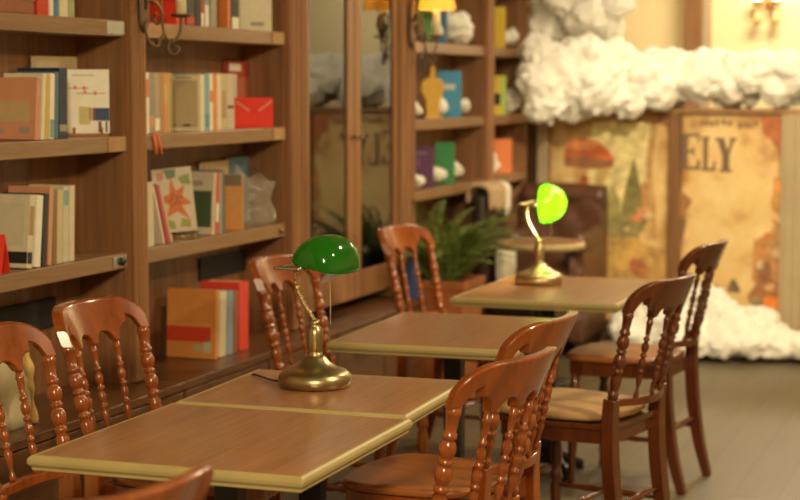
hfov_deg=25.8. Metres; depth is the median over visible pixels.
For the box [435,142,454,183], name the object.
book
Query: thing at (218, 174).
book
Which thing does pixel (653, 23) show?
wall
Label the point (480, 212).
leather chair
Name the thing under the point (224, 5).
book
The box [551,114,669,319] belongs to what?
poster
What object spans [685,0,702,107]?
trim
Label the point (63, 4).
book
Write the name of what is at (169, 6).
book
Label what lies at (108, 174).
bookcase
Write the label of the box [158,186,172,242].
book
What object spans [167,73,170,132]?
book
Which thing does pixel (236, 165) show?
book
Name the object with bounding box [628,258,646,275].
flower
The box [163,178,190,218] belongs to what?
print
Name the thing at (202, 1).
book
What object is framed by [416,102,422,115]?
tuft
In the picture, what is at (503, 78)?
book
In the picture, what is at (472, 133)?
bookcase
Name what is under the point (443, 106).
tuft
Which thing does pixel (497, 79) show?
book
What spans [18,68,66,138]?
book
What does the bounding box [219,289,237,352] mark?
book
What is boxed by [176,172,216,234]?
book
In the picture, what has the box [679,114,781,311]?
poster
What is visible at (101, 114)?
print
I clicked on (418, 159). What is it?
print
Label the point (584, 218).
leather armchair
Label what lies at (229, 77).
book
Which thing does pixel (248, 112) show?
envelope
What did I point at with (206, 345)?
print
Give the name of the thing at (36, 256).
book
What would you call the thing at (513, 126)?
bookcase
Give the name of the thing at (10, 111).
print
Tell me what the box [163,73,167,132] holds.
book
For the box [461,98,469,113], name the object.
tuft
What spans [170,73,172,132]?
book
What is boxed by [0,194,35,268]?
book
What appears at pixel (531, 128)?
trim
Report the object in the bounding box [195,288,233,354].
book
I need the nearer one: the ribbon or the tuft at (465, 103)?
the ribbon
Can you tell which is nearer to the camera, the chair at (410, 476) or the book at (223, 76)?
the chair at (410, 476)
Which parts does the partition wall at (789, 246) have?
post, baseboard, post, post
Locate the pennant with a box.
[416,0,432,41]
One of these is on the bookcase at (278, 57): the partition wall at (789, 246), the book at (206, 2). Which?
the book at (206, 2)
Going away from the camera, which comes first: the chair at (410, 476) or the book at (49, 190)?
the chair at (410, 476)
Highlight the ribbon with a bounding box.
[148,133,162,153]
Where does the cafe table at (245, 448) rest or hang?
on the floor
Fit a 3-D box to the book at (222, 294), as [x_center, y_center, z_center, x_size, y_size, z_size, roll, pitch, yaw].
[-0.739,0.272,6.544,0.170,0.248,0.070,2,6,20]
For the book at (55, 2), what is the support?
on the bookcase at (108, 174)
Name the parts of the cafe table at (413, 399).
edge moulding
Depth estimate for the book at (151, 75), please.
6.09 m
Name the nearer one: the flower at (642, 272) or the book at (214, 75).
the book at (214, 75)
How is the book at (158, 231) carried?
on the bookcase at (278, 57)
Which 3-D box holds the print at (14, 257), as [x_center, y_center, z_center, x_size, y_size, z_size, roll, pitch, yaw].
[-1.210,0.022,5.372,0.150,0.036,0.001,2,-3,20]
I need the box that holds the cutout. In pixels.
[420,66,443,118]
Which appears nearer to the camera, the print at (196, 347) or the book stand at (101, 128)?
the book stand at (101, 128)
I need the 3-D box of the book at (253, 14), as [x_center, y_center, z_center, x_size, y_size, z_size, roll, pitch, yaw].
[-0.594,-0.996,6.954,0.160,0.250,0.051,-2,6,-23]
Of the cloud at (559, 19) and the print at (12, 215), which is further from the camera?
the cloud at (559, 19)
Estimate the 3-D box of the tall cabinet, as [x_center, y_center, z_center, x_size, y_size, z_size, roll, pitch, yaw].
[-0.193,-0.528,7.941,0.368,2.680,1.352,2,6,20]
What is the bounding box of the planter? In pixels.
[400,273,485,408]
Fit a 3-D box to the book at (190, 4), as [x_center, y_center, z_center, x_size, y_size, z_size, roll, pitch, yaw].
[-0.819,-0.919,6.354,0.131,0.210,0.070,2,6,20]
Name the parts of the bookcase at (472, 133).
panel, shelf, shelf, shelf, panel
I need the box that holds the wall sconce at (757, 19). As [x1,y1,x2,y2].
[751,0,781,107]
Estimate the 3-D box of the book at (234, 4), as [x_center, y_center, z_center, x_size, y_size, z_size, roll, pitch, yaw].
[-0.691,-0.948,6.711,0.131,0.200,0.070,2,6,20]
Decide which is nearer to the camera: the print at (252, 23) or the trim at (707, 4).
the print at (252, 23)
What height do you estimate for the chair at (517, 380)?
0.963 m
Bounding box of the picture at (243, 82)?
[238,77,248,97]
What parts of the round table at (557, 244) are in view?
edge moulding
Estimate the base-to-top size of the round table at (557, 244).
0.750 m
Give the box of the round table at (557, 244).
[495,238,585,387]
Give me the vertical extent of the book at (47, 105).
0.201 m
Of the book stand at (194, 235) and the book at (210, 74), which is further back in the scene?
the book at (210, 74)
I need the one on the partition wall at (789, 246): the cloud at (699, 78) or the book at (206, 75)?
the cloud at (699, 78)
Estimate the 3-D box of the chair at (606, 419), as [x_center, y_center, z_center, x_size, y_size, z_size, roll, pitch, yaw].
[0.643,0.550,5.690,0.604,0.963,0.445,3,6,32]
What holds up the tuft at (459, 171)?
on the bookcase at (472, 133)
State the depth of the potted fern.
8.43 m
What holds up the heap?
on the floor
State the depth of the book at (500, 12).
10.10 m
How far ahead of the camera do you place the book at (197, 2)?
6.39 m
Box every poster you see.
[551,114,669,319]
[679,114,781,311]
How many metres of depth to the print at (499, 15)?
10.10 m
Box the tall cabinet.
[307,0,426,377]
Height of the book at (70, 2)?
0.200 m
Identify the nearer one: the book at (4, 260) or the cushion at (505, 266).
the book at (4, 260)
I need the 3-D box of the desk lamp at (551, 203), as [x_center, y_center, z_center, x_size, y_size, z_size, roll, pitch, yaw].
[0.572,-0.066,7.150,0.203,0.407,0.249,2,6,20]
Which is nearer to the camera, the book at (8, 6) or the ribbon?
the book at (8, 6)
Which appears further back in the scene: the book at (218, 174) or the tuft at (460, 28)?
the tuft at (460, 28)
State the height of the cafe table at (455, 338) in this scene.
0.751 m
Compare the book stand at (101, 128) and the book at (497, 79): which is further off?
the book at (497, 79)
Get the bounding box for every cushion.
[495,250,515,280]
[500,388,644,420]
[519,264,568,275]
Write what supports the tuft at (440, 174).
on the bookcase at (472, 133)
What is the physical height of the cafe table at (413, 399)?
0.751 m
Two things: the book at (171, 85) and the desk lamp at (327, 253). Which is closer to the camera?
the desk lamp at (327, 253)
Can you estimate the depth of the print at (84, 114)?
5.77 m
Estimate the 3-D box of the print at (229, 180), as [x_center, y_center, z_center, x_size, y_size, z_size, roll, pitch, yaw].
[-0.664,-0.271,6.786,0.099,0.043,0.001,0,5,3]
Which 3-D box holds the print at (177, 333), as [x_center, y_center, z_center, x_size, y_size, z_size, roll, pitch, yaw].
[-0.784,0.311,6.494,0.180,0.056,0.001,2,2,20]
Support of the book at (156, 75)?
on the bookcase at (278, 57)
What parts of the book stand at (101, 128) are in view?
foot rail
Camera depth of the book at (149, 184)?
6.09 m
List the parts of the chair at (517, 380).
post, crest rail, leg, post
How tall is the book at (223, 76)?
0.212 m
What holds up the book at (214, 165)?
on the bookcase at (278, 57)
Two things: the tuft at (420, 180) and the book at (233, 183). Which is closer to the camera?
the book at (233, 183)
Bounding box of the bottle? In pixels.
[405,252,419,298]
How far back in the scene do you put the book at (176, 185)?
6.43 m
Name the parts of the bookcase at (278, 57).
panel, shelf, shelf, shelf, door, panel, door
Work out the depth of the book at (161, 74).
6.16 m
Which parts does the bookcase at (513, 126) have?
panel, shelf, shelf, shelf, panel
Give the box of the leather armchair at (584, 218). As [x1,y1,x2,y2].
[505,183,607,347]
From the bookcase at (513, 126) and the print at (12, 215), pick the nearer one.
the print at (12, 215)
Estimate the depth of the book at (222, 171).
6.64 m
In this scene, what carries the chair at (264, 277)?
on the floor
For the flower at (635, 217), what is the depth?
10.59 m
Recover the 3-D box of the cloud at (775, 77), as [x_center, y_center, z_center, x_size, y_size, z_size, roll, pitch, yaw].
[2.370,-0.986,10.251,1.034,0.402,0.534,2,6,23]
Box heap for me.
[758,323,799,359]
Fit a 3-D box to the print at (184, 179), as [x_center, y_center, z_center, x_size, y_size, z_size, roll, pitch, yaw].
[-0.793,-0.260,6.424,0.045,0.040,0.001,-6,6,-3]
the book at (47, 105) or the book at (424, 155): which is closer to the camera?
the book at (47, 105)
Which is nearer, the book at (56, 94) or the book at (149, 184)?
the book at (56, 94)
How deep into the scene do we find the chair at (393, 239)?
7.49 m
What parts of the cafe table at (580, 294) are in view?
edge moulding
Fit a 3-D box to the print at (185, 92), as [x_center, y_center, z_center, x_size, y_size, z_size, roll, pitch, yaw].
[-0.802,-0.539,6.456,0.122,0.175,0.001,2,6,20]
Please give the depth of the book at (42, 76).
5.42 m
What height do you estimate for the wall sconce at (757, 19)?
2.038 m
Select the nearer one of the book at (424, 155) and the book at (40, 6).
the book at (40, 6)
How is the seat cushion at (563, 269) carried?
on the leather armchair at (584, 218)
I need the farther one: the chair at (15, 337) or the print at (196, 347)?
the print at (196, 347)
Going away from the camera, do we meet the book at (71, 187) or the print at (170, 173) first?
the book at (71, 187)
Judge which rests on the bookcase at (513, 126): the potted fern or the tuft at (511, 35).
the tuft at (511, 35)
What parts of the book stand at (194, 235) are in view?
wire frame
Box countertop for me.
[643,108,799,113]
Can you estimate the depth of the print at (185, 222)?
6.44 m
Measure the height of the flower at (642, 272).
0.059 m
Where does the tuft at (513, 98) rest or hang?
on the bookcase at (513, 126)
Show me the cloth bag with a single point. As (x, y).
(9, 391)
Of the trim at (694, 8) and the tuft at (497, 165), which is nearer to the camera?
the tuft at (497, 165)
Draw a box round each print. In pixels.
[0,101,29,121]
[0,203,25,245]
[8,251,26,263]
[19,127,28,132]
[79,107,89,124]
[89,108,94,120]
[93,108,109,120]
[155,172,162,181]
[163,169,174,178]
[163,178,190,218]
[167,325,210,341]
[168,220,175,228]
[172,80,197,127]
[174,323,210,326]
[178,174,190,183]
[181,218,190,226]
[192,181,202,185]
[193,191,211,226]
[193,344,201,351]
[203,341,210,352]
[224,175,240,185]
[251,22,263,25]
[417,158,419,167]
[444,84,454,89]
[494,93,499,104]
[495,11,503,45]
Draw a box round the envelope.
[234,97,272,127]
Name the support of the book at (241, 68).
on the bookcase at (278, 57)
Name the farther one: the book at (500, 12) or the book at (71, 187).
the book at (500, 12)
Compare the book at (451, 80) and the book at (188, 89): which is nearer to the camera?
the book at (188, 89)
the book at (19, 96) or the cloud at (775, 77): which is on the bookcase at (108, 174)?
the book at (19, 96)
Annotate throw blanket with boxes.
[465,180,505,211]
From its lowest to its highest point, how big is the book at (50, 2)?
0.200 m
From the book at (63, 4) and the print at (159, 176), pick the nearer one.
the book at (63, 4)
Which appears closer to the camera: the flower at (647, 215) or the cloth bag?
the cloth bag
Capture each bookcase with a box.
[0,0,186,499]
[145,0,338,398]
[416,0,494,274]
[464,0,527,272]
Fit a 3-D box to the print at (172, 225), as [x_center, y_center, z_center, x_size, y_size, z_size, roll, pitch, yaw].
[-0.841,-0.095,6.437,0.035,0.040,0.001,-6,6,-3]
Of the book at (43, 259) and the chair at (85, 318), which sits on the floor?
the chair at (85, 318)
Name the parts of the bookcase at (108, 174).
panel, door, shelf, shelf, shelf, handle, panel, lock plate, lock knob, door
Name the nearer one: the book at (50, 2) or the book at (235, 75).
the book at (50, 2)
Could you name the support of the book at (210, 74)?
on the bookcase at (278, 57)
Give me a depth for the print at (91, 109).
5.77 m
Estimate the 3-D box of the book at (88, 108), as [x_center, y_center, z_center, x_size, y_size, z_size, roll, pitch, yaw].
[-1.042,-0.490,5.772,0.165,0.210,0.009,0,5,-4]
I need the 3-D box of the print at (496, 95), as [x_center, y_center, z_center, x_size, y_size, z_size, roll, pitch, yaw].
[0.547,-0.869,10.077,0.063,0.068,0.001,1,5,11]
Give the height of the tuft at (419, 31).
0.108 m
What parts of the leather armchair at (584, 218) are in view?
arm, seat, backrest, leg, arm, leg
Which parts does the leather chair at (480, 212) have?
backrest, seat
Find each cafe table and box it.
[27,403,412,499]
[176,369,458,499]
[326,312,553,498]
[449,274,657,479]
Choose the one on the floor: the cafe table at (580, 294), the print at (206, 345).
the cafe table at (580, 294)
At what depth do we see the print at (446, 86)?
9.37 m
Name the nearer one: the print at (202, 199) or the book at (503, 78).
the print at (202, 199)
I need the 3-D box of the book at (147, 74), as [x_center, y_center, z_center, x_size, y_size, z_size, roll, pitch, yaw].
[-0.935,-0.510,6.082,0.131,0.212,0.026,2,6,20]
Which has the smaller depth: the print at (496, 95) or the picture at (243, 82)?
the picture at (243, 82)
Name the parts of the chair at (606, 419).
leg, leg, seat, seat frame, leg, post, rail, leg, crest rail, post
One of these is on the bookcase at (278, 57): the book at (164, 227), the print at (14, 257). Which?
the book at (164, 227)
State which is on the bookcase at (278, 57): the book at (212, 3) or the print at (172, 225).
the book at (212, 3)
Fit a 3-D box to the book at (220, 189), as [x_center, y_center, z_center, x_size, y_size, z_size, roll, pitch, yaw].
[-0.748,-0.181,6.647,0.150,0.235,0.024,2,4,20]
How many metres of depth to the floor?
7.67 m
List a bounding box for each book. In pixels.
[0,77,40,139]
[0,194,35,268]
[3,192,48,265]
[4,73,45,139]
[8,186,53,264]
[16,72,58,138]
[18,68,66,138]
[21,194,42,266]
[29,184,74,260]
[31,56,77,133]
[33,0,48,15]
[45,73,54,138]
[45,75,49,139]
[48,0,53,15]
[50,186,68,261]
[52,189,56,263]
[53,0,58,15]
[56,190,62,262]
[58,0,67,16]
[67,69,109,132]
[68,0,74,16]
[146,73,149,133]
[147,181,153,246]
[149,0,184,24]
[149,73,154,132]
[151,166,197,231]
[153,184,168,243]
[153,186,164,243]
[154,73,159,132]
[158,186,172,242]
[160,73,163,132]
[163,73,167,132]
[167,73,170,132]
[167,288,218,358]
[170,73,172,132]
[172,74,204,130]
[173,73,209,130]
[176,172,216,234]
[185,0,194,25]
[191,169,224,232]
[191,171,221,233]
[195,0,200,25]
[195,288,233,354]
[199,160,227,173]
[201,0,203,25]
[201,279,248,350]
[204,0,208,26]
[209,0,216,26]
[209,73,212,130]
[213,73,216,129]
[215,173,219,233]
[216,0,218,27]
[217,74,220,129]
[218,290,226,356]
[219,0,230,27]
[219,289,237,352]
[221,74,226,129]
[224,174,243,229]
[225,156,249,222]
[226,74,234,129]
[230,0,238,28]
[234,74,236,97]
[239,0,271,30]
[416,147,433,187]
[433,10,446,43]
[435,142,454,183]
[438,71,460,116]
[494,76,500,114]
[494,139,511,172]
[495,7,505,47]
[501,76,505,114]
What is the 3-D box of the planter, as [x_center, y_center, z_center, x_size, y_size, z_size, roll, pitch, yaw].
[0.199,0.445,8.572,0.354,0.625,0.343,2,6,20]
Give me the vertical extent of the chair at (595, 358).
0.963 m
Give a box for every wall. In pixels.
[537,108,799,340]
[616,0,799,107]
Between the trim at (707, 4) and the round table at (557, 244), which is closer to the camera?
the round table at (557, 244)
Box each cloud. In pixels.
[515,32,677,125]
[528,0,635,42]
[608,283,788,359]
[641,46,760,111]
[720,48,799,108]
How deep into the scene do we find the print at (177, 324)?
6.49 m
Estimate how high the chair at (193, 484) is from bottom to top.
0.963 m
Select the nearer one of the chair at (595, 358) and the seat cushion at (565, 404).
the seat cushion at (565, 404)
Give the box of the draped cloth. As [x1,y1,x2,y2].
[484,180,510,215]
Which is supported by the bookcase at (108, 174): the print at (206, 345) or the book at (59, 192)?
the book at (59, 192)
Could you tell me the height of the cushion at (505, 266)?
0.240 m
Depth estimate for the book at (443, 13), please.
9.20 m
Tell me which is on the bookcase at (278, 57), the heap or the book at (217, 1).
the book at (217, 1)
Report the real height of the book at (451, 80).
0.245 m
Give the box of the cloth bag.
[0,352,38,431]
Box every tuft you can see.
[416,20,442,39]
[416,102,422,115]
[416,174,424,187]
[434,166,446,181]
[439,97,447,114]
[447,10,473,44]
[455,161,463,176]
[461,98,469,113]
[494,153,500,172]
[505,27,518,45]
[506,88,520,113]
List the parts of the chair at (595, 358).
leg, leg, seat, seat frame, leg, post, rail, leg, post, crest rail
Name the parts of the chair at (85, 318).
post, leg, crest rail, post, seat, seat frame, leg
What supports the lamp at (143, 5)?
attached to the bookcase at (108, 174)
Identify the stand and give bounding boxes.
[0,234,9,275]
[67,127,107,136]
[172,234,195,238]
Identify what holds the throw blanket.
on the leather chair at (480, 212)
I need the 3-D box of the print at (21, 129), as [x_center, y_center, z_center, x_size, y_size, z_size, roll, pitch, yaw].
[-1.157,-0.369,5.388,0.035,0.019,0.001,2,0,20]
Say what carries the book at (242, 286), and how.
on the bookcase at (278, 57)
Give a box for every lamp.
[138,0,191,55]
[252,234,360,391]
[409,0,454,64]
[515,184,566,285]
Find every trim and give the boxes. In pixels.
[527,5,560,183]
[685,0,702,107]
[701,0,712,107]
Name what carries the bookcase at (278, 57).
on the floor
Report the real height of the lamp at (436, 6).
0.412 m
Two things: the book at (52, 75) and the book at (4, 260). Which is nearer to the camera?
the book at (4, 260)
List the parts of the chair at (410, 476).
seat, seat frame, leg, post, rail, leg, crest rail, post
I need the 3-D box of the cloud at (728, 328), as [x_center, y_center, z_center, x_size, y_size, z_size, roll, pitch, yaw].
[1.705,0.408,10.072,1.035,0.422,0.622,2,6,20]
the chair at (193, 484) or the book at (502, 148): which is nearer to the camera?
the chair at (193, 484)
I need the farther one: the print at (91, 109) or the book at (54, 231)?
the print at (91, 109)
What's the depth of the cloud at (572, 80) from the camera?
10.13 m
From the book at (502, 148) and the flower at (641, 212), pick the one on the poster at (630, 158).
the flower at (641, 212)
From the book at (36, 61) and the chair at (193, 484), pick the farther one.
the book at (36, 61)
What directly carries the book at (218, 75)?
on the bookcase at (278, 57)
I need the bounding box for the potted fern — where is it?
[396,199,531,408]
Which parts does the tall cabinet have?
glass pane, door, drawer, door, glass pane, panel, drawer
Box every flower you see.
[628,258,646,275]
[631,213,640,222]
[636,207,648,217]
[638,268,647,277]
[644,212,652,218]
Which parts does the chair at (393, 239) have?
post, leg, crest rail, rail, post, leg, seat frame, leg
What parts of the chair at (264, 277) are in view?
post, crest rail, post, leg, leg, leg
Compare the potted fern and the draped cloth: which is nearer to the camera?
the potted fern
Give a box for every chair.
[0,321,106,499]
[51,295,281,499]
[93,466,213,499]
[248,253,428,496]
[342,310,577,499]
[377,224,490,455]
[431,346,556,499]
[472,192,533,367]
[498,273,696,499]
[567,239,728,494]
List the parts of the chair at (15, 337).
leg, crest rail, rail, post, leg, seat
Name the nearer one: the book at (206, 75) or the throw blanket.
the book at (206, 75)
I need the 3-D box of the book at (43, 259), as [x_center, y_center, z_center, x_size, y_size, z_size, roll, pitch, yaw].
[-1.173,-0.066,5.468,0.150,0.226,0.050,2,6,20]
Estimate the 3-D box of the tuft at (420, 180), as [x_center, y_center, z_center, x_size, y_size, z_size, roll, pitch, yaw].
[0.087,-0.346,8.805,0.069,0.070,0.132,2,6,20]
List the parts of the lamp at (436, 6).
arm, lamp shade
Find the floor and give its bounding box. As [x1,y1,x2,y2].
[282,340,799,499]
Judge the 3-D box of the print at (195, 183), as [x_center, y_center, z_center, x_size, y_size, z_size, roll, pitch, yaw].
[-0.768,-0.252,6.584,0.060,0.019,0.001,2,0,20]
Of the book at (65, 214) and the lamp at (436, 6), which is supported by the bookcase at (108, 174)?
the book at (65, 214)
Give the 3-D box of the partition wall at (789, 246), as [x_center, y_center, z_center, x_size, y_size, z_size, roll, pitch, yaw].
[2.833,-0.120,10.325,4.050,1.420,0.553,2,6,20]
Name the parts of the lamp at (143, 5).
arm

